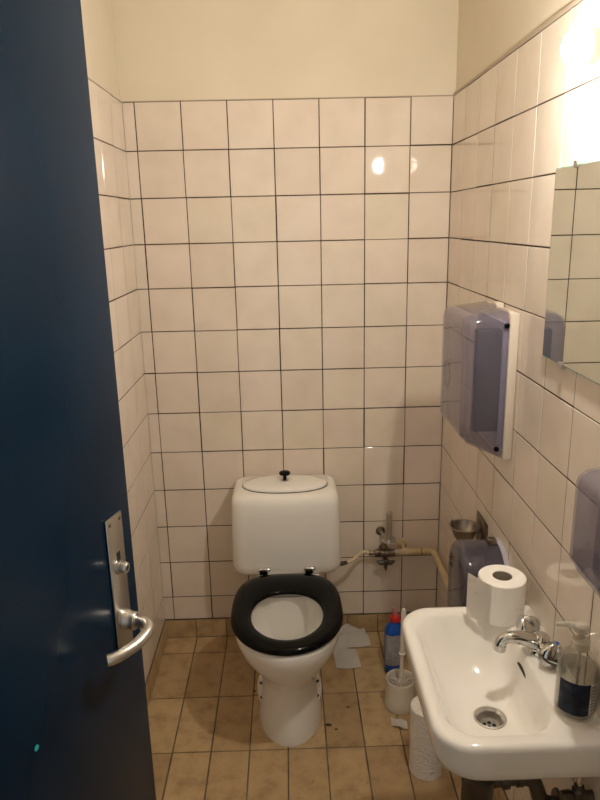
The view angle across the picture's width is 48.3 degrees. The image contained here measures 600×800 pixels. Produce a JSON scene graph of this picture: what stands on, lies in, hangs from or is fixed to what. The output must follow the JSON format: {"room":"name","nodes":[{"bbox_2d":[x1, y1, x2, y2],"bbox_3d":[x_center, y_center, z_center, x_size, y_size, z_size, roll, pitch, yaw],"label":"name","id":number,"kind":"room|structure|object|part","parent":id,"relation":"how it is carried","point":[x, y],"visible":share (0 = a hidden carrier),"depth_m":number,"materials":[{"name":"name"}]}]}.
{"room":"public restroom","nodes":[
{"label":"public restroom","id":0,"kind":"room"},
{"bbox_2d":[81,0,164,683],"bbox_3d":[-0.601,-0.044,1.365,0.120,2.700,2.220,-1,15,-1],"label":"wall","id":1,"kind":"structure","parent":0,"point":[97,15],"depth_m":2.13,"materials":[{"name":"white tile"}]},
{"bbox_2d":[145,620,167,706],"bbox_3d":[-0.511,1.175,1.676,0.006,0.080,2.050,-1,15,-1],"label":"baseboard","id":2,"kind":"structure","parent":1,"relation":"attached to","point":[150,682],"depth_m":2.44,"materials":[{"name":"tile"}]},
{"bbox_2d":[112,0,458,619],"bbox_3d":[-0.024,-0.336,2.406,1.278,2.700,0.120,-1,15,-1],"label":"wall","id":3,"kind":"structure","parent":0,"point":[289,162],"depth_m":2.31,"materials":[{"name":"white tile"}]},
{"bbox_2d":[166,612,410,637],"bbox_3d":[0.005,0.898,2.671,1.077,0.080,0.006,-1,15,-1],"label":"baseboard","id":4,"kind":"structure","parent":3,"relation":"attached to","point":[214,627],"depth_m":2.67,"materials":[{"name":"tile"}]},
{"bbox_2d":[369,543,397,570],"bbox_3d":[0.317,0.605,2.570,0.109,0.089,0.064,-1,15,-1],"label":"angle valve","id":5,"kind":"object","parent":3,"relation":"attached to","point":[384,551],"visible":1,"depth_m":2.54,"materials":[{"name":"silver metal"}]},
{"bbox_3d":[0.327,0.629,2.555,0.072,0.049,0.024,-1,15,-1],"label":"wing handle","id":6,"kind":"part","parent":5,"relation":"part of","materials":[{"name":"grey metal"}]},
{"bbox_2d":[376,512,396,543],"bbox_3d":[0.329,0.470,2.517,0.062,0.124,0.106,-4,15,-9],"label":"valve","id":7,"kind":"object","parent":3,"relation":"attached to","point":[388,538],"visible":1,"depth_m":2.49,"materials":[{"name":"silver metal"}]},
{"bbox_3d":[0.332,0.470,2.494,0.025,0.112,0.025,-1,15,-1],"label":"post","id":8,"kind":"part","parent":7,"relation":"part of","materials":[{"name":"silver metal"}]},
{"bbox_2d":[148,631,495,799],"bbox_3d":[0.043,1.451,0.907,2.478,0.081,3.900,-1,15,-1],"label":"floor","id":9,"kind":"structure","parent":0,"point":[209,741],"depth_m":2.13,"materials":[{"name":"tile"}]},
{"bbox_2d":[230,470,346,746],"bbox_3d":[-0.028,0.674,2.242,0.418,0.736,0.686,-1,15,-1],"label":"toilet","id":10,"kind":"object","parent":9,"relation":"on","point":[286,620],"visible":1,"depth_m":2.25,"materials":[{"name":"white ceramic"}]},
{"bbox_3d":[-0.054,0.272,2.396,0.041,0.038,0.041,-1,15,-1],"label":"flush knob","id":11,"kind":"part","parent":10,"relation":"part of","materials":[{"name":"black plastic"}]},
{"bbox_3d":[-0.054,0.296,2.403,0.303,0.020,0.155,-1,15,-1],"label":"cistern lid","id":12,"kind":"part","parent":10,"relation":"part of","materials":[{"name":"white ceramic"}]},
{"bbox_3d":[-0.042,0.661,2.115,0.353,0.023,0.448,-1,15,-1],"label":"seat","id":13,"kind":"part","parent":10,"relation":"part of","materials":[{"name":"black plastic"}]},
{"bbox_2d":[347,550,368,563],"bbox_3d":[0.216,0.589,2.522,0.115,0.024,0.023,-12,18,-34],"label":"supply hose","id":14,"kind":"object","parent":10,"relation":"attached to","point":[360,553],"visible":1,"depth_m":2.52,"materials":[{"name":"beige"}]},
{"bbox_2d":[333,648,360,668],"bbox_3d":[0.176,0.969,2.519,0.097,0.012,0.120,-1,15,-1],"label":"paper sheet","id":15,"kind":"object","parent":9,"relation":"on","point":[345,658],"visible":0.98,"depth_m":2.51,"materials":[{"name":"white paper"}]},
{"bbox_2d":[335,623,370,647],"bbox_3d":[0.197,0.921,2.609,0.154,0.051,0.102,-1,15,-1],"label":"paper sheet","id":16,"kind":"object","parent":9,"relation":"on","point":[350,636],"visible":0.77,"depth_m":2.60,"materials":[{"name":"white paper"}]},
{"bbox_2d":[384,607,400,671],"bbox_3d":[0.341,0.864,2.425,0.070,0.257,0.056,-1,15,-1],"label":"bottle","id":17,"kind":"object","parent":9,"relation":"on","point":[392,634],"visible":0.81,"depth_m":2.40,"materials":[{"name":"blue plastic"}]},
{"bbox_2d":[384,669,414,714],"bbox_3d":[0.339,0.985,2.264,0.105,0.107,0.105,-1,15,-1],"label":"toilet brush holder","id":18,"kind":"object","parent":9,"relation":"on","point":[397,700],"visible":0.85,"depth_m":2.23,"materials":[{"name":"beige plastic"}]},
{"bbox_2d":[389,608,411,686],"bbox_3d":[0.338,0.846,2.231,0.078,0.334,0.080,-1,15,-1],"label":"toilet brush","id":19,"kind":"object","parent":18,"relation":"in","point":[400,682],"visible":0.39,"depth_m":2.23,"materials":[{"name":"beige plastic"}]},
{"bbox_3d":[0.341,0.845,2.231,0.023,0.334,0.017,-15,20,-41],"label":"handle","id":20,"kind":"part","parent":19,"relation":"part of","materials":[{"name":"beige plastic"}]},
{"bbox_2d":[391,717,407,728],"bbox_3d":[0.323,1.053,2.183,0.062,0.006,0.035,4,16,18],"label":"paper scrap","id":21,"kind":"object","parent":9,"relation":"on","point":[402,723],"visible":1,"depth_m":2.18,"materials":[{"name":"white paper"}]},
{"bbox_2d":[409,696,441,780],"bbox_3d":[0.375,1.000,1.984,0.098,0.222,0.098,-1,15,-1],"label":"paper towel roll","id":22,"kind":"object","parent":9,"relation":"on","point":[424,765],"visible":0.62,"depth_m":1.95,"materials":[{"name":"white paper"}]},
{"bbox_2d":[436,0,599,799],"bbox_3d":[0.596,-0.075,1.381,0.121,2.700,2.220,-1,15,-1],"label":"wall","id":23,"kind":"structure","parent":0,"point":[522,114],"depth_m":1.58,"materials":[{"name":"white tile"}]},
{"bbox_2d":[396,538,461,606],"bbox_3d":[0.456,0.704,2.062,0.150,0.062,1.100,-1,15,-1],"label":"pipe","id":24,"kind":"object","parent":23,"relation":"attached to","point":[401,543],"visible":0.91,"depth_m":2.50,"materials":[{"name":"beige metal"}]},
{"bbox_2d":[448,510,487,554],"bbox_3d":[0.492,0.394,1.992,0.095,0.102,0.122,-1,15,-1],"label":"ashtray","id":25,"kind":"object","parent":23,"relation":"attached to","point":[461,528],"visible":0.93,"depth_m":1.99,"materials":[{"name":"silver metal"}]},
{"bbox_2d":[448,519,479,541],"bbox_3d":[0.491,0.396,2.007,0.093,0.042,0.093,-1,15,-1],"label":"cup","id":26,"kind":"object","parent":25,"relation":"on","point":[461,528],"depth_m":2.01,"materials":[{"name":"silver metal"}]},
{"bbox_2d":[447,537,508,606],"bbox_3d":[0.486,0.500,1.835,0.118,0.263,0.208,-1,15,-1],"label":"dispenser","id":27,"kind":"object","parent":23,"relation":"attached to","point":[495,553],"visible":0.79,"depth_m":1.81,"materials":[{"name":"grey plastic"}]},
{"bbox_3d":[0.539,0.504,1.837,0.012,0.252,0.208,-1,15,-1],"label":"plate","id":28,"kind":"part","parent":27,"relation":"part of","materials":[{"name":"grey plastic"}]},
{"bbox_2d":[440,301,519,459],"bbox_3d":[0.465,-0.063,1.771,0.133,0.386,0.252,-1,15,-1],"label":"dispenser","id":29,"kind":"object","parent":23,"relation":"attached to","point":[497,331],"visible":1,"depth_m":1.66,"materials":[{"name":"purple plastic"}]},
{"bbox_3d":[0.500,-0.058,1.770,0.014,0.330,0.227,-1,15,-1],"label":"frame","id":30,"kind":"part","parent":29,"relation":"part of","materials":[{"name":"grey plastic"}]},
{"bbox_3d":[0.519,-0.059,1.775,0.024,0.375,0.249,-1,15,-1],"label":"plate","id":31,"kind":"part","parent":29,"relation":"part of","materials":[{"name":"beige plastic"}]},
{"bbox_2d":[402,605,599,780],"bbox_3d":[0.397,0.629,1.413,0.314,0.162,0.451,-1,15,-1],"label":"basin","id":32,"kind":"object","parent":23,"relation":"attached to","point":[489,715],"visible":0.95,"depth_m":1.37,"materials":[{"name":"ceramic"}]},
{"bbox_2d":[466,565,526,626],"bbox_3d":[0.464,0.447,1.552,0.107,0.114,0.115,13,21,43],"label":"toilet roll","id":33,"kind":"object","parent":32,"relation":"on","point":[496,597],"visible":1,"depth_m":1.52,"materials":[{"name":"white paper"}]},
{"bbox_2d":[460,777,559,799],"bbox_3d":[0.454,0.810,1.433,0.220,0.198,0.073,-1,15,-1],"label":"trap","id":34,"kind":"object","parent":32,"relation":"attached to","point":[470,789],"visible":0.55,"depth_m":1.42,"materials":[{"name":"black metal"}]},
{"bbox_2d":[460,777,494,799],"bbox_3d":[0.381,0.847,1.442,0.072,0.116,0.072,-1,15,-1],"label":"cup","id":35,"kind":"object","parent":34,"relation":"on","point":[470,789],"depth_m":1.40,"materials":[{"name":"metal"}]},
{"bbox_2d":[493,615,567,668],"bbox_3d":[0.502,0.510,1.429,0.149,0.061,0.124,9,18,32],"label":"tap","id":36,"kind":"object","parent":32,"relation":"on","point":[528,634],"visible":1,"depth_m":1.41,"materials":[{"name":"silver metal"}]},
{"bbox_3d":[0.462,0.512,1.423,0.104,0.046,0.035,-1,15,-1],"label":"spout","id":37,"kind":"part","parent":36,"relation":"part of","materials":[{"name":"silver metal"}]},
{"bbox_3d":[0.501,0.492,1.471,0.051,0.044,0.057,-1,15,-1],"label":"knob","id":38,"kind":"part","parent":36,"relation":"part of","materials":[{"name":"silver metal"}]},
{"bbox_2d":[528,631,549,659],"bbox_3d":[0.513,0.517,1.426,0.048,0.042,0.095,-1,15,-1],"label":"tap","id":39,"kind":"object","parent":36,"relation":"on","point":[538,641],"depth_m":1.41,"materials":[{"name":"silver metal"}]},
{"bbox_3d":[0.516,0.535,1.382,0.030,0.031,0.028,-1,15,-1],"label":"valve stem","id":40,"kind":"part","parent":36,"relation":"part of","materials":[{"name":"silver metal"}]},
{"bbox_3d":[0.518,0.513,1.375,0.054,0.039,0.056,-1,15,-1],"label":"knob","id":41,"kind":"part","parent":36,"relation":"part of","materials":[{"name":"silver metal"}]},
{"bbox_2d":[554,621,599,720],"bbox_3d":[0.512,0.495,1.235,0.078,0.184,0.075,-1,15,-1],"label":"soap bottle","id":42,"kind":"object","parent":32,"relation":"on","point":[573,699],"visible":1,"depth_m":1.22,"materials":[{"name":"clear plastic"}]},
{"bbox_2d":[494,788,507,799],"bbox_3d":[0.561,1.147,1.691,0.006,0.080,2.050,-1,15,-1],"label":"baseboard","id":43,"kind":"structure","parent":23,"relation":"attached to","point":[500,794],"depth_m":1.85,"materials":[{"name":"tile"}]},
{"bbox_2d":[542,160,599,384],"bbox_3d":[0.530,-0.219,1.164,0.011,0.400,0.507,-1,15,-1],"label":"wall mirror","id":44,"kind":"object","parent":23,"relation":"attached to","point":[571,340],"visible":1,"depth_m":1.28,"materials":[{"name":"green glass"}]},
{"bbox_2d":[559,778,594,799],"bbox_3d":[0.528,0.734,1.273,0.060,0.077,0.028,-1,15,-1],"label":"valve","id":45,"kind":"object","parent":23,"relation":"attached to","point":[577,792],"visible":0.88,"depth_m":1.27,"materials":[{"name":"silver metal"}]},
{"bbox_3d":[0.509,0.759,1.279,0.020,0.028,0.028,-1,15,-1],"label":"valve knob","id":46,"kind":"part","parent":45,"relation":"part of","materials":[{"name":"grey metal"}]},
{"bbox_2d":[561,23,599,68],"bbox_3d":[0.473,-0.565,1.070,0.108,0.080,0.080,-1,15,-1],"label":"wall lamp","id":47,"kind":"object","parent":23,"relation":"attached to","point":[580,48],"visible":1,"depth_m":1.05,"materials":[{"name":"white glass"}]},
{"bbox_3d":[0.471,-0.565,1.070,0.037,0.063,0.063,-1,15,-1],"label":"bulb","id":48,"kind":"part","parent":47,"relation":"part of","materials":[{"name":"white glass"}]},
{"bbox_2d":[570,467,599,597],"bbox_3d":[0.510,0.240,1.106,0.077,0.247,0.140,-1,15,-1],"label":"soap dispenser","id":49,"kind":"object","parent":23,"relation":"attached to","point":[596,557],"visible":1,"depth_m":1.13,"materials":[{"name":"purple plastic"}]},
{"bbox_3d":[0.516,0.228,1.096,0.032,0.165,0.085,-1,15,-1],"label":"tank","id":50,"kind":"part","parent":49,"relation":"part of","materials":[{"name":"grey plastic"}]},
{"bbox_3d":[0.021,0.239,0.252,2.278,2.700,0.100,-1,15,-1],"label":"wall","id":51,"kind":"structure","parent":0,"visible":0},
{"bbox_2d":[0,0,155,799],"bbox_3d":[-0.368,0.372,0.734,0.105,2.088,0.811,3,15,15],"label":"door","id":52,"kind":"structure","parent":51,"relation":"in","point":[74,719],"depth_m":0.89,"materials":[{"name":"blue paint"}]},
{"bbox_3d":[-0.287,0.299,1.070,0.004,0.248,0.045,3,15,15],"label":"lock plate","id":53,"kind":"part","parent":52,"relation":"part of","materials":[{"name":"silver metal"}]},
{"bbox_3d":[-0.266,0.367,1.038,0.060,0.034,0.118,3,15,15],"label":"lever handle","id":54,"kind":"part","parent":52,"relation":"part of","materials":[{"name":"silver metal"}]}
]}

